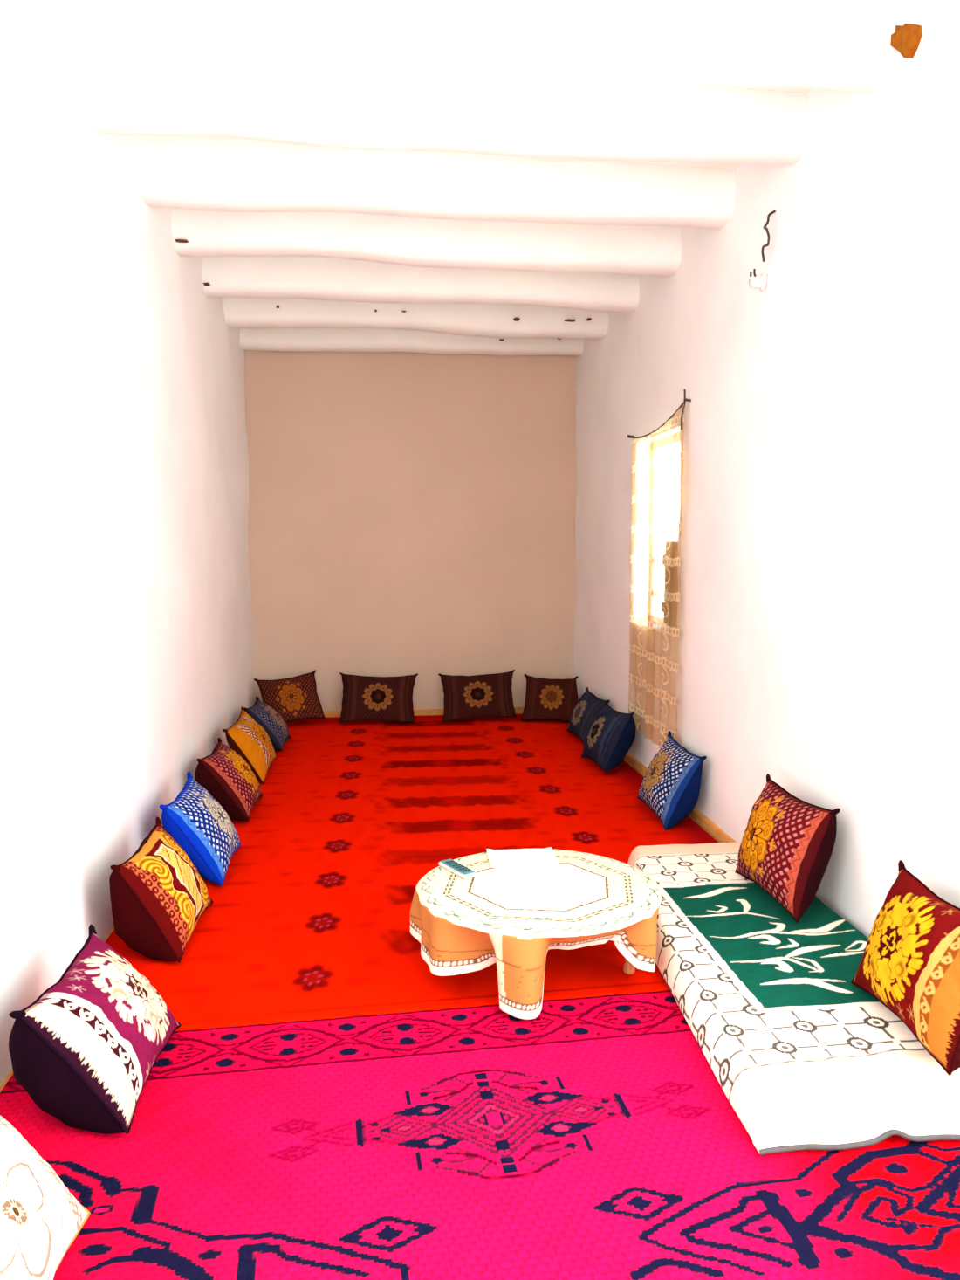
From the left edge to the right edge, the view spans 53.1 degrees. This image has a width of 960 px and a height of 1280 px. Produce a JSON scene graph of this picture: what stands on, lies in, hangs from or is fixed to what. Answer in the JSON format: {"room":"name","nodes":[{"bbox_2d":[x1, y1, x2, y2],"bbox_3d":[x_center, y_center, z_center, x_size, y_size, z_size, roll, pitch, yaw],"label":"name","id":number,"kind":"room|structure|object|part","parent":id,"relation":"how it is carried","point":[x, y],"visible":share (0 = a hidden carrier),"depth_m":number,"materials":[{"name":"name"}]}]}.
{"room":"traditional dwelling","nodes":[
{"label":"traditional dwelling","id":0,"kind":"room"},
{"bbox_2d":[0,0,253,1085],"bbox_3d":[-1.539,-0.459,3.056,0.366,3.240,9.770,-1,6,-6],"label":"wall","id":1,"kind":"structure","parent":0,"point":[127,639],"depth_m":3.52,"materials":[{"name":"paint"}]},
{"bbox_2d":[0,758,721,1092],"bbox_3d":[-0.035,1.218,3.567,3.430,0.200,10.120,-1,6,-6],"label":"floor","id":2,"kind":"structure","parent":0,"point":[10,1075],"depth_m":3.68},
{"bbox_2d":[105,713,718,1032],"bbox_3d":[-0.262,0.908,5.567,2.675,0.011,5.261,-1,6,-6],"label":"rug","id":3,"kind":"object","parent":2,"relation":"on","point":[309,919],"visible":0.6,"depth_m":4.59,"materials":[{"name":"fabric"}]},
{"bbox_2d":[109,816,213,963],"bbox_3d":[-1.177,0.915,3.589,0.251,0.368,0.626,-1,6,-6],"label":"cushion","id":4,"kind":"object","parent":3,"relation":"on","point":[158,896],"visible":1,"depth_m":3.36,"materials":[{"name":"fabric"}]},
{"bbox_2d":[159,771,241,886],"bbox_3d":[-1.247,0.838,4.332,0.270,0.368,0.626,-1,6,-6],"label":"cushion","id":5,"kind":"object","parent":3,"relation":"on","point":[196,821],"visible":0.99,"depth_m":4.12,"materials":[{"name":"fabric"}]},
{"bbox_2d":[194,737,263,821],"bbox_3d":[-1.365,0.752,5.244,0.302,0.355,0.621,-1,6,-6],"label":"cushion","id":6,"kind":"object","parent":3,"relation":"on","point":[229,779],"visible":0.99,"depth_m":5.01,"materials":[{"name":"fabric"}]},
{"bbox_2d":[222,706,277,784],"bbox_3d":[-1.444,0.660,6.078,0.255,0.378,0.634,-1,6,-6],"label":"cushion","id":7,"kind":"object","parent":3,"relation":"on","point":[246,737],"visible":0.98,"depth_m":5.89,"materials":[{"name":"fabric"}]},
{"bbox_2d":[243,696,291,751],"bbox_3d":[-1.527,0.597,6.903,0.290,0.334,0.625,-1,6,-6],"label":"cushion","id":8,"kind":"object","parent":3,"relation":"on","point":[275,726],"visible":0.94,"depth_m":6.71,"materials":[{"name":"fabric"}]},
{"bbox_2d":[254,669,325,722],"bbox_3d":[-1.537,0.473,7.747,0.526,0.416,0.278,-2,6,-22],"label":"cushion","id":9,"kind":"object","parent":3,"relation":"on","point":[294,698],"visible":0.85,"depth_m":7.71,"materials":[{"name":"fabric"}]},
{"bbox_2d":[339,672,418,722],"bbox_3d":[-0.826,0.468,7.850,0.655,0.392,0.275,-1,6,-6],"label":"cushion","id":10,"kind":"object","parent":3,"relation":"on","point":[365,698],"visible":1,"depth_m":7.79,"materials":[{"name":"fabric"}]},
{"bbox_2d":[438,669,516,722],"bbox_3d":[-0.024,0.458,7.958,0.645,0.399,0.263,0,6,-2],"label":"cushion","id":11,"kind":"object","parent":3,"relation":"on","point":[485,695],"visible":1,"depth_m":7.90,"materials":[{"name":"fabric"}]},
{"bbox_2d":[521,674,578,722],"bbox_3d":[0.588,0.480,7.929,0.486,0.360,0.277,1,6,10],"label":"cushion","id":12,"kind":"object","parent":3,"relation":"on","point":[546,698],"visible":0.94,"depth_m":7.88,"materials":[{"name":"fabric"}]},
{"bbox_2d":[566,687,610,743],"bbox_3d":[0.790,0.565,7.151,0.212,0.344,0.623,-1,6,-6],"label":"cushion","id":13,"kind":"object","parent":3,"relation":"on","point":[589,705],"visible":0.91,"depth_m":7.03,"materials":[{"name":"fabric"}]},
{"bbox_2d":[581,701,635,771],"bbox_3d":[0.840,0.624,6.299,0.259,0.402,0.617,-1,6,-6],"label":"cushion","id":14,"kind":"object","parent":3,"relation":"on","point":[611,734],"visible":1,"depth_m":6.07,"materials":[{"name":"fabric"}]},
{"bbox_2d":[623,957,635,974],"bbox_3d":[0.203,0.991,3.322,0.720,0.268,0.720,-1,6,-6],"label":"round table","id":15,"kind":"object","parent":3,"relation":"on","point":[629,968],"visible":0.02,"depth_m":3.25,"materials":[{"name":"brown wood"}]},
{"bbox_2d":[410,848,661,1019],"bbox_3d":[0.189,0.973,3.334,0.859,0.267,0.882,-1,6,-6],"label":"tablecloth","id":16,"kind":"object","parent":15,"relation":"on","point":[511,918],"visible":0.95,"depth_m":3.08,"materials":[{"name":"fabric"}]},
{"bbox_2d":[438,859,477,879],"bbox_3d":[-0.080,0.816,3.435,0.056,0.020,0.180,-4,7,-33],"label":"remote control","id":17,"kind":"object","parent":16,"relation":"on","point":[451,865],"visible":1,"depth_m":3.41,"materials":[{"name":"grey plastic"}]},
{"bbox_3d":[-0.080,0.810,3.434,0.044,0.005,0.164,-4,7,-33],"label":"plate","id":18,"kind":"part","parent":17,"relation":"part of","materials":[{"name":"teal plastic"}]},
{"bbox_2d":[486,846,559,867],"bbox_3d":[0.156,0.809,3.571,0.250,0.008,0.210,0,6,-4],"label":"paper sheet","id":19,"kind":"object","parent":16,"relation":"on","point":[526,857],"visible":1,"depth_m":3.56,"materials":[{"name":"white paper"}]},
{"bbox_2d":[637,730,707,830],"bbox_3d":[1.002,0.744,5.151,0.225,0.398,0.613,-1,6,-6],"label":"cushion","id":20,"kind":"object","parent":3,"relation":"on","point":[670,786],"visible":1,"depth_m":4.95,"materials":[{"name":"fabric"}]},
{"bbox_3d":[0.945,1.069,3.396,0.716,0.094,1.820,-1,6,-6],"label":"mattress","id":21,"kind":"object","parent":3,"relation":"on","visible":0},
{"bbox_2d":[627,842,959,1155],"bbox_3d":[0.937,1.067,3.333,0.767,0.113,2.063,-1,6,-6],"label":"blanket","id":22,"kind":"object","parent":21,"relation":"on","point":[805,1056],"visible":0.8,"depth_m":2.73,"materials":[{"name":"white fabric"}]},
{"bbox_2d":[735,773,840,922],"bbox_3d":[1.137,0.765,3.637,0.220,0.422,0.602,-1,6,-6],"label":"cushion","id":23,"kind":"object","parent":22,"relation":"on","point":[787,847],"visible":1,"depth_m":3.46,"materials":[{"name":"fabric"}]},
{"bbox_2d":[851,860,959,1075],"bbox_3d":[1.244,0.879,2.657,0.254,0.400,0.601,-1,6,-6],"label":"cushion","id":24,"kind":"object","parent":22,"relation":"on","point":[910,963],"visible":1,"depth_m":2.56,"materials":[{"name":"fabric"}]},
{"bbox_2d":[0,990,959,1279],"bbox_3d":[0.210,1.342,1.263,2.680,0.013,3.758,-1,6,-6],"label":"rug","id":25,"kind":"object","parent":2,"relation":"on","point":[597,1138],"visible":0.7,"depth_m":2.27,"materials":[{"name":"fabric"}]},
{"bbox_2d":[0,1115,90,1279],"bbox_3d":[-0.957,1.111,1.765,0.309,0.342,0.625,-1,6,-6],"label":"cushion","id":26,"kind":"object","parent":25,"relation":"on","point":[40,1219],"visible":1,"depth_m":1.83,"materials":[{"name":"fabric"}]},
{"bbox_2d":[8,924,181,1134],"bbox_3d":[-1.031,1.026,2.605,0.321,0.342,0.605,-1,6,-6],"label":"cushion","id":27,"kind":"object","parent":25,"relation":"on","point":[86,1050],"visible":1,"depth_m":2.39,"materials":[{"name":"fabric"}]},
{"bbox_2d":[244,350,577,710],"bbox_3d":[-0.561,-0.980,8.220,3.430,3.240,0.361,-1,6,-6],"label":"wall","id":28,"kind":"structure","parent":0,"point":[410,513],"depth_m":8.04,"materials":[{"name":"paint"}]},
{"bbox_2d":[323,707,524,717],"bbox_3d":[-0.542,0.622,8.203,2.730,0.055,0.040,-1,6,-6],"label":"baseboard","id":29,"kind":"structure","parent":28,"relation":"attached to","point":[519,710],"depth_m":8.19,"materials":[{"name":"paint"}]},
{"bbox_2d":[74,43,812,169],"bbox_3d":[-0.035,-2.184,3.223,3.330,0.241,10.020,-1,6,-6],"label":"ceiling","id":30,"kind":"structure","parent":0,"point":[189,51],"depth_m":3.54,"materials":[{"name":"paint"}]},
{"bbox_2d":[240,327,584,356],"bbox_3d":[-0.524,-2.455,7.726,2.850,0.292,0.290,-1,6,-6],"label":"ceiling beam","id":31,"kind":"structure","parent":30,"relation":"attached to","point":[277,340],"depth_m":7.61,"materials":[{"name":"paint"}]},
{"bbox_2d":[222,297,608,339],"bbox_3d":[-0.440,-2.377,6.958,2.850,0.315,0.290,-1,6,-6],"label":"ceiling beam","id":32,"kind":"structure","parent":30,"relation":"attached to","point":[495,320],"depth_m":6.87,"materials":[{"name":"paint"}]},
{"bbox_2d":[202,256,639,313],"bbox_3d":[-0.345,-2.282,6.089,2.850,0.313,0.292,-1,6,-6],"label":"ceiling beam","id":33,"kind":"structure","parent":30,"relation":"attached to","point":[309,278],"depth_m":5.99,"materials":[{"name":"paint"}]},
{"bbox_2d":[171,207,681,276],"bbox_3d":[-0.255,-2.204,5.259,2.850,0.302,0.295,-1,6,-6],"label":"ceiling beam","id":34,"kind":"structure","parent":30,"relation":"attached to","point":[531,246],"depth_m":5.16,"materials":[{"name":"paint"}]},
{"bbox_2d":[136,142,736,229],"bbox_3d":[-0.171,-2.132,4.486,2.850,0.297,0.285,-1,6,-6],"label":"ceiling beam","id":35,"kind":"structure","parent":30,"relation":"attached to","point":[169,175],"depth_m":4.39,"materials":[{"name":"paint"}]},
{"bbox_2d":[77,52,810,165],"bbox_3d":[-0.084,-2.041,3.694,2.850,0.301,0.285,-1,6,-6],"label":"ceiling beam","id":36,"kind":"structure","parent":30,"relation":"attached to","point":[345,106],"depth_m":3.59,"materials":[{"name":"paint"}]},
{"bbox_2d":[12,0,901,93],"bbox_3d":[-0.015,-1.980,3.057,2.850,0.304,0.272,-1,6,-6],"label":"ceiling beam","id":37,"kind":"structure","parent":30,"relation":"attached to","point":[844,45],"depth_m":3.00,"materials":[{"name":"paint"}]},
{"bbox_2d":[573,0,959,938],"bbox_3d":[1.500,-0.492,3.385,0.380,3.240,9.770,-1,6,-6],"label":"wall","id":38,"kind":"structure","parent":0,"point":[820,639],"depth_m":3.64,"materials":[{"name":"paint"}]},
{"bbox_2d":[627,388,691,749],"bbox_3d":[1.071,-0.398,5.823,0.094,2.023,1.177,-1,6,-6],"label":"curtain","id":39,"kind":"object","parent":38,"relation":"hanging from","point":[657,458],"visible":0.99,"depth_m":5.70,"materials":[{"name":"fabric"}]},
{"bbox_3d":[1.021,-0.354,6.091,0.021,1.882,0.547,-1,6,-6],"label":"panel","id":40,"kind":"part","parent":39,"relation":"part of","materials":[{"name":"fabric"}]},
{"bbox_3d":[1.037,-1.290,5.730,0.010,0.113,1.172,-1,6,-6],"label":"cord","id":41,"kind":"part","parent":39,"relation":"part of","materials":[{"name":"black metal"}]},
{"bbox_3d":[1.065,-0.337,5.552,0.021,1.956,0.630,-1,6,-6],"label":"panel","id":42,"kind":"part","parent":39,"relation":"part of","materials":[{"name":"fabric"}]},
{"bbox_3d":[1.095,-1.241,5.166,0.015,0.213,0.040,-2,6,-18],"label":"cord","id":43,"kind":"part","parent":39,"relation":"part of","materials":[{"name":"black metal"}]},
{"bbox_2d":[624,751,736,842],"bbox_3d":[1.018,0.804,6.420,0.035,0.050,3.920,-1,6,-6],"label":"baseboard","id":44,"kind":"structure","parent":38,"relation":"attached to","point":[707,823],"depth_m":5.00,"materials":[{"name":"paint"}]},
{"bbox_2d":[749,268,767,290],"bbox_3d":[1.208,-1.563,4.180,0.062,0.084,0.072,-1,6,-6],"label":"holder","id":45,"kind":"object","parent":38,"relation":"attached to","point":[760,282],"visible":1,"depth_m":4.16,"materials":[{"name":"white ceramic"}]},
{"bbox_2d":[761,209,776,261],"bbox_3d":[1.235,-1.723,4.090,0.045,0.211,0.074,-1,6,-6],"label":"wire","id":46,"kind":"object","parent":38,"relation":"attached to","point":[766,228],"visible":1,"depth_m":4.08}
]}

